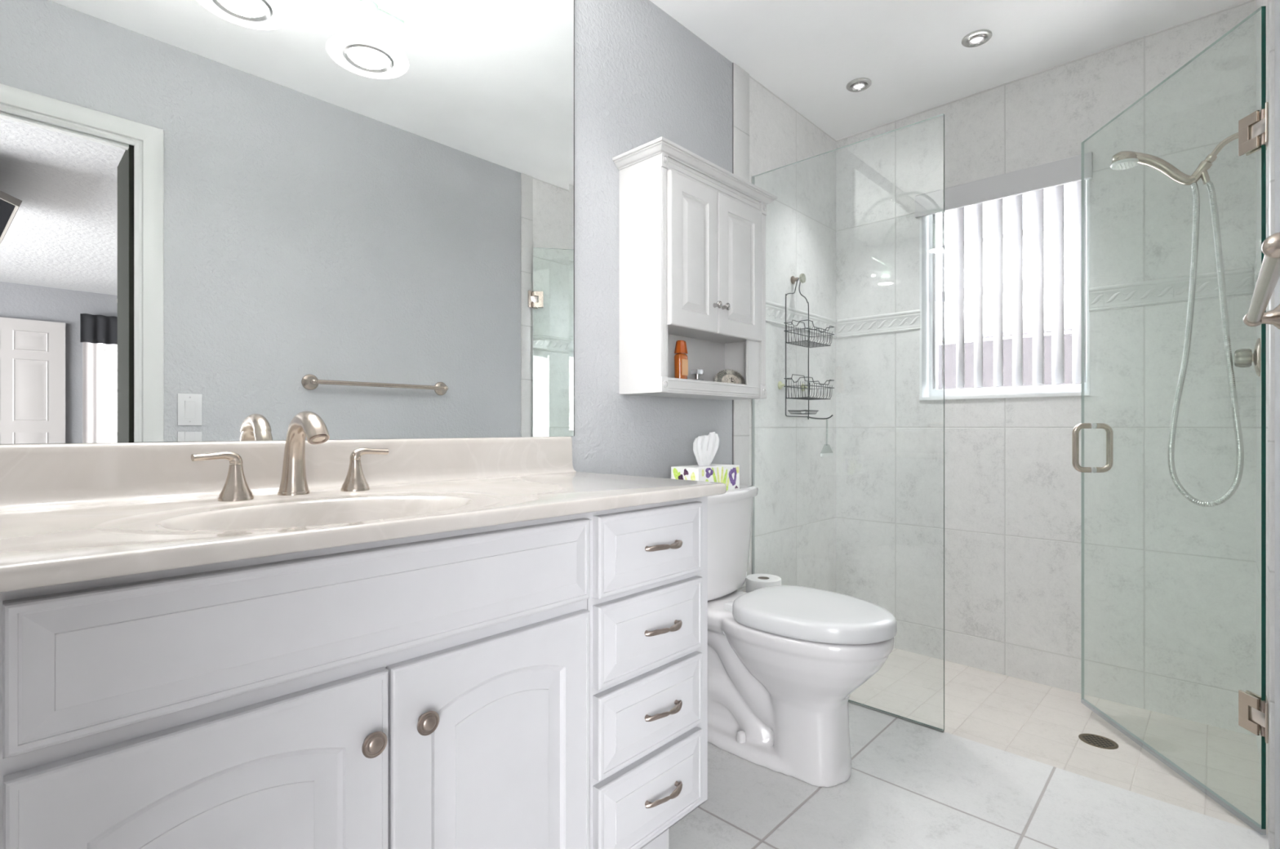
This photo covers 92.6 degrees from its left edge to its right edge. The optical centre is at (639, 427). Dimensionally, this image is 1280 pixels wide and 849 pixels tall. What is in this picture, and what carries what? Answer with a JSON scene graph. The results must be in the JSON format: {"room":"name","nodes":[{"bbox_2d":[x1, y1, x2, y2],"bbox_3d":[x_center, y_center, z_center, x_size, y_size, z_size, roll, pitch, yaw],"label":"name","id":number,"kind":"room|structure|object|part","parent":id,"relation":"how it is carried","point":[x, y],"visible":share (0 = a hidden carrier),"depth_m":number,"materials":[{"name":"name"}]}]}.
{"room":"bathroom","nodes":[
{"label":"bathroom","id":0,"kind":"room"},
{"bbox_2d":[0,0,835,592],"bbox_3d":[-0.204,-0.158,1.880,0.102,2.560,3.657,0,0,43],"label":"wall","id":1,"kind":"structure","parent":0,"point":[642,77],"depth_m":2.28,"materials":[{"name":"grey paint"}]},
{"bbox_2d":[0,0,574,444],"bbox_3d":[-0.767,-0.666,1.204,0.009,1.385,1.662,0,0,43],"label":"wall mirror","id":2,"kind":"object","parent":1,"relation":"attached to","point":[220,220],"visible":1,"depth_m":1.25,"materials":[{"name":"silver mirror"}]},
{"bbox_2d":[0,436,576,511],"bbox_3d":[-0.767,0.078,1.178,0.040,0.102,1.660,0,0,43],"label":"backsplash","id":3,"kind":"structure","parent":1,"relation":"attached to","point":[33,476],"depth_m":1.15,"materials":[{"name":"stone"}]},
{"bbox_2d":[612,136,777,399],"bbox_3d":[0.214,-0.478,2.090,0.222,0.745,0.646,0,0,43],"label":"upper cabinet","id":4,"kind":"object","parent":1,"relation":"attached to","point":[692,230],"visible":1,"depth_m":1.94,"materials":[{"name":"white paint"}]},
{"bbox_2d":[674,340,688,378],"bbox_3d":[0.135,-0.206,2.018,0.036,0.159,0.049,0,0,43],"label":"perfume bottle","id":5,"kind":"object","parent":4,"relation":"on","point":[681,358],"visible":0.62,"depth_m":2.00,"materials":[{"name":"orange glass"}]},
{"bbox_3d":[0.170,-0.544,1.933,0.017,0.467,0.240,0,0,43],"label":"door","id":6,"kind":"part","parent":4,"relation":"part of","materials":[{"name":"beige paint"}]},
{"bbox_3d":[0.210,-0.835,2.094,0.209,0.030,0.646,0,0,43],"label":"crown","id":7,"kind":"part","parent":4,"relation":"part of","materials":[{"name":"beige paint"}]},
{"bbox_2d":[690,368,703,380],"bbox_3d":[0.198,-0.162,2.106,0.030,0.072,0.038,0,0,43],"label":"bottle","id":8,"kind":"object","parent":4,"relation":"in","point":[697,372],"visible":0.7,"depth_m":2.10,"materials":[{"name":"silver glass"}]},
{"bbox_3d":[0.261,-0.468,2.046,0.008,0.725,0.584,0,0,43],"label":"frame","id":9,"kind":"part","parent":4,"relation":"part of","materials":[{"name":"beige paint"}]},
{"bbox_3d":[0.253,-0.398,1.989,0.027,0.025,0.025,0,0,43],"label":"knob","id":10,"kind":"part","parent":4,"relation":"part of","materials":[{"name":"silver metal"}]},
{"bbox_3d":[0.285,-0.398,2.023,0.027,0.025,0.025,0,0,43],"label":"knob","id":11,"kind":"part","parent":4,"relation":"part of","materials":[{"name":"silver metal"}]},
{"bbox_2d":[713,368,744,384],"bbox_3d":[0.320,-0.162,2.179,0.019,0.088,0.182,0,0,43],"label":"clock","id":12,"kind":"object","parent":4,"relation":"in","point":[727,375],"visible":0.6,"depth_m":2.17,"materials":[{"name":"silver metal"}]},
{"bbox_3d":[0.345,-0.544,2.119,0.017,0.467,0.266,0,0,43],"label":"door","id":13,"kind":"part","parent":4,"relation":"part of","materials":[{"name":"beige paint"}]},
{"bbox_2d":[732,62,733,464],"bbox_3d":[0.363,-0.218,2.415,0.014,2.440,0.002,0,0,43],"label":"line","id":14,"kind":"structure","parent":1,"relation":"attached to","point":[732,63],"depth_m":2.41,"materials":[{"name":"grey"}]},
{"bbox_2d":[733,62,749,591],"bbox_3d":[0.370,-0.218,2.485,0.108,2.440,0.110,0,0,43],"label":"strip","id":15,"kind":"object","parent":1,"relation":"attached to","point":[740,77],"visible":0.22,"depth_m":2.44,"materials":[{"name":"stone"}]},
{"bbox_2d":[791,273,805,284],"bbox_3d":[0.708,-0.662,2.731,0.058,0.044,0.044,0,0,43],"label":"hook","id":16,"kind":"object","parent":1,"relation":"attached to","point":[802,277],"visible":1,"depth_m":2.72,"materials":[{"name":"silver metal"}]},
{"bbox_3d":[0.697,-0.662,2.742,0.026,0.036,0.036,0,0,43],"label":"stem","id":17,"kind":"part","parent":16,"relation":"part of","materials":[{"name":"silver metal"}]},
{"bbox_2d":[765,300,836,337],"bbox_3d":[0.712,-0.491,2.774,0.006,0.092,0.779,0,0,43],"label":"tile border","id":18,"kind":"object","parent":1,"relation":"attached to","point":[775,313],"visible":0.68,"depth_m":2.77,"materials":[{"name":"tile"}]},
{"bbox_2d":[777,277,834,419],"bbox_3d":[0.738,-0.352,2.701,0.143,0.634,0.252,0,0,43],"label":"shower caddy","id":19,"kind":"object","parent":1,"relation":"attached to","point":[802,387],"visible":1,"depth_m":2.69,"materials":[{"name":"grey metal"}]},
{"bbox_2d":[777,381,784,389],"bbox_3d":[0.619,-0.183,2.664,0.020,0.036,0.036,0,0,43],"label":"cup","id":20,"kind":"object","parent":19,"relation":"on","point":[780,384],"depth_m":2.66,"materials":[{"name":"beige plastic"}]},
{"bbox_3d":[0.708,-0.352,2.732,0.014,0.634,0.211,0,0,43],"label":"frame","id":21,"kind":"part","parent":19,"relation":"part of","materials":[{"name":"grey metal"}]},
{"bbox_3d":[0.717,-0.066,2.685,0.090,0.017,0.110,0,0,43],"label":"soap dish","id":22,"kind":"part","parent":19,"relation":"part of","materials":[{"name":"grey metal"}]},
{"bbox_2d":[783,373,834,399],"bbox_3d":[0.748,-0.179,2.694,0.114,0.110,0.248,0,0,43],"label":"basket","id":23,"kind":"object","parent":19,"relation":"on","point":[804,387],"depth_m":2.68,"materials":[{"name":"grey metal"}]},
{"bbox_2d":[783,319,834,347],"bbox_3d":[0.748,-0.419,2.694,0.114,0.110,0.248,0,0,43],"label":"basket","id":24,"kind":"object","parent":19,"relation":"on","point":[804,342],"depth_m":2.68,"materials":[{"name":"grey metal"}]},
{"bbox_2d":[820,453,833,456],"bbox_3d":[0.839,0.047,2.748,0.010,0.165,0.110,0,0,43],"label":"squeegee","id":25,"kind":"object","parent":19,"relation":"hanging from","point":[821,454],"visible":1,"depth_m":2.74,"materials":[{"name":"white plastic"}]},
{"bbox_2d":[751,113,944,733],"bbox_3d":[0.730,-0.013,2.259,0.736,2.030,0.012,0,0,43],"label":"fixed glass panel","id":26,"kind":"object","parent":1,"relation":"attached to","point":[937,729],"visible":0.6,"depth_m":2.11,"materials":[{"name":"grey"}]},
{"bbox_2d":[649,0,1248,140],"bbox_3d":[0.344,-1.488,1.363,1.608,0.100,3.657,0,0,43],"label":"ceiling","id":27,"kind":"structure","parent":0,"point":[806,53],"depth_m":2.27,"materials":[{"name":"white paint"}]},
{"bbox_2d":[846,77,871,92],"bbox_3d":[0.918,-1.432,2.564,0.100,0.012,0.100,0,0,43],"label":"recessed light","id":28,"kind":"object","parent":27,"relation":"in","point":[860,84],"visible":1,"depth_m":2.55,"materials":[{"name":"grey metal"}]},
{"bbox_2d":[961,29,991,47],"bbox_3d":[1.243,-1.432,2.258,0.100,0.012,0.100,0,0,43],"label":"recessed light","id":29,"kind":"object","parent":27,"relation":"in","point":[980,37],"visible":1,"depth_m":2.25,"materials":[{"name":"grey metal"}]},
{"bbox_2d":[668,648,1269,848],"bbox_3d":[0.362,1.067,1.244,1.598,0.130,3.507,0,0,43],"label":"floor","id":30,"kind":"structure","parent":0,"point":[910,785],"depth_m":1.73,"materials":[{"name":"tile"}]},
{"bbox_2d":[0,496,707,848],"bbox_3d":[-0.578,0.579,0.998,0.563,0.846,1.656,0,0,43],"label":"vanity cabinet","id":31,"kind":"object","parent":30,"relation":"on","point":[539,683],"visible":1,"depth_m":0.86,"materials":[{"name":"white paint"}]},
{"bbox_3d":[-0.492,0.606,0.735,0.020,0.522,0.379,0,0,43],"label":"door","id":32,"kind":"part","parent":31,"relation":"part of","materials":[{"name":"white paint"}]},
{"bbox_2d":[0,436,726,592],"bbox_3d":[-0.572,0.147,1.000,0.570,0.240,1.668,0,0,43],"label":"countertop","id":33,"kind":"structure","parent":31,"relation":"on","point":[70,513],"depth_m":1.05,"materials":[{"name":"stone"}]},
{"bbox_2d":[191,410,388,502],"bbox_3d":[-0.622,0.050,1.140,0.170,0.159,0.341,0,0,43],"label":"faucet","id":34,"kind":"object","parent":33,"relation":"on","point":[308,424],"visible":1,"depth_m":1.15,"materials":[{"name":"silver metal"}]},
{"bbox_3d":[-0.733,0.054,1.062,0.020,0.025,0.075,0,0,39],"label":"lever","id":35,"kind":"part","parent":34,"relation":"part of","materials":[{"name":"silver metal"}]},
{"bbox_3d":[-0.716,0.098,1.083,0.054,0.062,0.054,0,0,43],"label":"handle","id":36,"kind":"part","parent":34,"relation":"part of","materials":[{"name":"silver metal"}]},
{"bbox_3d":[-0.624,0.050,1.137,0.169,0.159,0.052,0,0,43],"label":"spout","id":37,"kind":"part","parent":34,"relation":"part of","materials":[{"name":"silver metal"}]},
{"bbox_3d":[-0.581,0.098,1.247,0.054,0.062,0.054,0,0,43],"label":"handle","id":38,"kind":"part","parent":34,"relation":"part of","materials":[{"name":"silver metal"}]},
{"bbox_3d":[-0.561,0.054,1.266,0.075,0.025,0.020,0,0,-43],"label":"lever","id":39,"kind":"part","parent":34,"relation":"part of","materials":[{"name":"silver metal"}]},
{"bbox_2d":[155,495,471,530],"bbox_3d":[-0.489,0.200,0.983,0.316,0.135,0.456,0,0,43],"label":"basin","id":40,"kind":"object","parent":33,"relation":"in","point":[327,512],"depth_m":1.07,"materials":[{"name":"white ceramic"}]},
{"bbox_3d":[-0.366,0.434,0.838,0.022,0.034,0.034,0,0,43],"label":"knob","id":41,"kind":"part","parent":31,"relation":"part of","materials":[{"name":"silver metal"}]},
{"bbox_3d":[-0.312,0.432,0.895,0.022,0.034,0.034,0,0,43],"label":"knob","id":42,"kind":"part","parent":31,"relation":"part of","materials":[{"name":"silver metal"}]},
{"bbox_3d":[-0.229,0.606,1.014,0.020,0.522,0.379,0,0,43],"label":"door","id":43,"kind":"part","parent":31,"relation":"part of","materials":[{"name":"white paint"}]},
{"bbox_3d":[0.028,0.771,1.284,0.024,0.162,0.322,0,0,43],"label":"drawer","id":44,"kind":"part","parent":31,"relation":"part of","materials":[{"name":"white paint"}]},
{"bbox_3d":[0.028,0.595,1.284,0.024,0.158,0.322,0,0,43],"label":"drawer","id":45,"kind":"part","parent":31,"relation":"part of","materials":[{"name":"white paint"}]},
{"bbox_3d":[0.028,0.422,1.284,0.024,0.158,0.322,0,0,43],"label":"drawer","id":46,"kind":"part","parent":31,"relation":"part of","materials":[{"name":"white paint"}]},
{"bbox_3d":[0.028,0.249,1.284,0.024,0.157,0.322,0,0,43],"label":"drawer","id":47,"kind":"part","parent":31,"relation":"part of","materials":[{"name":"white paint"}]},
{"bbox_3d":[0.053,0.770,1.279,0.029,0.016,0.116,0,0,43],"label":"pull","id":48,"kind":"part","parent":31,"relation":"part of","materials":[{"name":"silver metal"}]},
{"bbox_3d":[0.053,0.594,1.278,0.029,0.016,0.116,0,0,43],"label":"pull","id":49,"kind":"part","parent":31,"relation":"part of","materials":[{"name":"silver metal"}]},
{"bbox_3d":[0.053,0.421,1.278,0.029,0.016,0.116,0,0,43],"label":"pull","id":50,"kind":"part","parent":31,"relation":"part of","materials":[{"name":"silver metal"}]},
{"bbox_3d":[0.054,0.248,1.279,0.029,0.016,0.116,0,0,43],"label":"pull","id":51,"kind":"part","parent":31,"relation":"part of","materials":[{"name":"silver metal"}]},
{"bbox_2d":[707,484,897,787],"bbox_3d":[0.411,0.607,1.900,0.748,0.790,0.472,0,0,43],"label":"toilet","id":52,"kind":"object","parent":30,"relation":"on","point":[785,663],"visible":0.86,"depth_m":1.76,"materials":[{"name":"white ceramic"}]},
{"bbox_2d":[671,431,739,490],"bbox_3d":[0.221,0.113,2.043,0.114,0.196,0.228,0,0,43],"label":"tissue box","id":53,"kind":"object","parent":52,"relation":"on","point":[705,447],"visible":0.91,"depth_m":2.02,"materials":[{"name":"white"}]},
{"bbox_3d":[0.219,0.405,2.081,0.209,0.330,0.448,0,0,43],"label":"tank","id":54,"kind":"part","parent":52,"relation":"part of","materials":[{"name":"white ceramic"}]},
{"bbox_3d":[0.221,0.228,2.079,0.228,0.033,0.472,0,0,43],"label":"tank lid","id":55,"kind":"part","parent":52,"relation":"part of","materials":[{"name":"white ceramic"}]},
{"bbox_3d":[0.415,0.786,1.897,0.721,0.432,0.364,0,0,43],"label":"bowl","id":56,"kind":"part","parent":52,"relation":"part of","materials":[{"name":"white ceramic"}]},
{"bbox_3d":[0.512,0.571,1.805,0.430,0.009,0.340,0,0,43],"label":"seat","id":57,"kind":"part","parent":52,"relation":"part of","materials":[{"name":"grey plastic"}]},
{"bbox_3d":[0.517,0.543,1.800,0.456,0.049,0.369,0,0,43],"label":"lid","id":58,"kind":"part","parent":52,"relation":"part of","materials":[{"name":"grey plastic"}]},
{"bbox_2d":[1078,733,1118,749],"bbox_3d":[1.483,1.018,1.979,0.104,0.011,0.104,0,0,43],"label":"floor drain","id":59,"kind":"object","parent":30,"relation":"in","point":[1095,740],"visible":1,"depth_m":1.98,"materials":[{"name":"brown metal"}]},
{"bbox_3d":[0.456,0.787,2.256,0.150,0.430,0.150,0,0,43],"label":"stand","id":60,"kind":"object","parent":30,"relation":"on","visible":0},
{"bbox_2d":[746,573,781,592],"bbox_3d":[0.456,0.609,2.256,0.129,0.106,0.129,0,0,43],"label":"toilet roll","id":61,"kind":"object","parent":60,"relation":"on","point":[753,581],"visible":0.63,"depth_m":2.22,"materials":[{"name":"paper"}]},
{"bbox_2d":[835,0,1256,736],"bbox_3d":[1.575,-0.153,2.612,1.588,2.570,0.150,0,0,43],"label":"wall","id":62,"kind":"structure","parent":0,"point":[1170,580],"depth_m":2.37,"materials":[{"name":"tile"}]},
{"bbox_2d":[836,309,919,337],"bbox_3d":[1.132,-0.491,2.923,0.397,0.092,0.006,0,0,43],"label":"tile border","id":63,"kind":"object","parent":62,"relation":"attached to","point":[905,321],"visible":1,"depth_m":2.91,"materials":[{"name":"tile"}]},
{"bbox_2d":[919,178,1089,399],"bbox_3d":[1.537,-0.578,2.607,0.631,0.911,0.101,0,0,43],"label":"window frame","id":64,"kind":"structure","parent":62,"relation":"attached to","point":[923,220],"depth_m":2.79,"materials":[{"name":"white paint"}]},
{"bbox_2d":[928,179,1086,396],"bbox_3d":[1.580,-0.582,2.653,0.623,0.903,0.034,0,0,43],"label":"window","id":65,"kind":"structure","parent":62,"relation":"in","point":[988,388],"depth_m":2.69,"materials":[{"name":"white paint"}]},
{"bbox_2d":[915,151,1093,389],"bbox_3d":[1.525,-0.614,2.598,0.652,0.880,0.104,0,0,43],"label":"vertical blind","id":66,"kind":"object","parent":65,"relation":"attached to","point":[1055,175],"visible":0.99,"depth_m":2.54,"materials":[{"name":"plastic"}]},
{"bbox_2d":[1088,267,1253,311],"bbox_3d":[1.894,-0.491,2.205,0.446,0.092,0.006,0,0,43],"label":"tile border","id":67,"kind":"object","parent":62,"relation":"attached to","point":[1238,282],"visible":0.96,"depth_m":2.20,"materials":[{"name":"tile"}]},
{"bbox_2d":[1256,0,1279,848],"bbox_3d":[0.987,-0.158,0.758,0.202,2.560,3.657,0,0,43],"label":"wall","id":68,"kind":"structure","parent":0,"point":[1277,2],"depth_m":1.43,"materials":[{"name":"grey paint"}]},
{"bbox_2d":[1071,5,1268,829],"bbox_3d":[1.581,-0.016,1.836,0.131,2.024,0.748,0,0,2],"label":"glass shower door","id":69,"kind":"structure","parent":68,"relation":"attached to","point":[1253,129],"depth_m":1.51,"materials":[{"name":"teal"}]},
{"bbox_3d":[1.558,0.073,2.157,0.060,0.174,0.020,0,0,6],"label":"pull handle","id":70,"kind":"part","parent":69,"relation":"part of","materials":[{"name":"silver metal"}]},
{"bbox_2d":[1092,422,1097,472],"bbox_3d":[1.601,0.073,2.153,0.003,0.176,0.021,0,0,6],"label":"washer","id":71,"kind":"object","parent":69,"relation":"in","point":[1095,424],"depth_m":2.15,"materials":[{"name":"plastic"}]},
{"bbox_3d":[1.629,0.073,2.150,0.060,0.174,0.020,0,0,6],"label":"pull handle","id":72,"kind":"part","parent":69,"relation":"part of","materials":[{"name":"silver metal"}]},
{"bbox_2d":[1110,132,1244,506],"bbox_3d":[1.749,-0.342,1.979,0.362,1.189,0.080,0,0,43],"label":"shower","id":73,"kind":"object","parent":68,"relation":"attached to","point":[1122,160],"visible":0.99,"depth_m":1.95,"materials":[{"name":"silver metal"}]},
{"bbox_3d":[1.837,-0.885,1.896,0.119,0.094,0.060,0,0,43],"label":"shower arm","id":74,"kind":"part","parent":73,"relation":"part of","materials":[{"name":"silver metal"}]},
{"bbox_2d":[1234,337,1261,376],"bbox_3d":[1.861,-0.212,1.874,0.056,0.116,0.116,0,0,43],"label":"shower valve","id":75,"kind":"object","parent":68,"relation":"attached to","point":[1243,357],"visible":1,"depth_m":1.85,"materials":[{"name":"silver metal"}]},
{"bbox_3d":[1.854,-0.212,1.880,0.038,0.058,0.054,0,0,43],"label":"knob","id":76,"kind":"part","parent":75,"relation":"part of","materials":[{"name":"silver metal"}]},
{"bbox_2d":[1253,209,1267,289],"bbox_3d":[1.794,-0.491,1.766,0.006,0.092,0.763,0,0,43],"label":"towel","id":77,"kind":"object","parent":68,"relation":"attached to","point":[1257,265],"visible":0.52,"depth_m":1.84,"materials":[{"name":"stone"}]},
{"bbox_2d":[1243,231,1279,329],"bbox_3d":[0.910,-0.195,0.868,0.064,0.068,0.681,0,0,43],"label":"towel bar","id":78,"kind":"object","parent":68,"relation":"attached to","point":[1268,276],"visible":1,"depth_m":0.82,"materials":[{"name":"silver metal"}]},
{"bbox_2d":[1267,0,1274,848],"bbox_3d":[1.542,-0.218,1.425,0.108,2.440,0.079,0,0,43],"label":"strip","id":79,"kind":"object","parent":68,"relation":"attached to","point":[1270,2],"visible":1,"depth_m":1.43,"materials":[{"name":"metal"}]}
]}

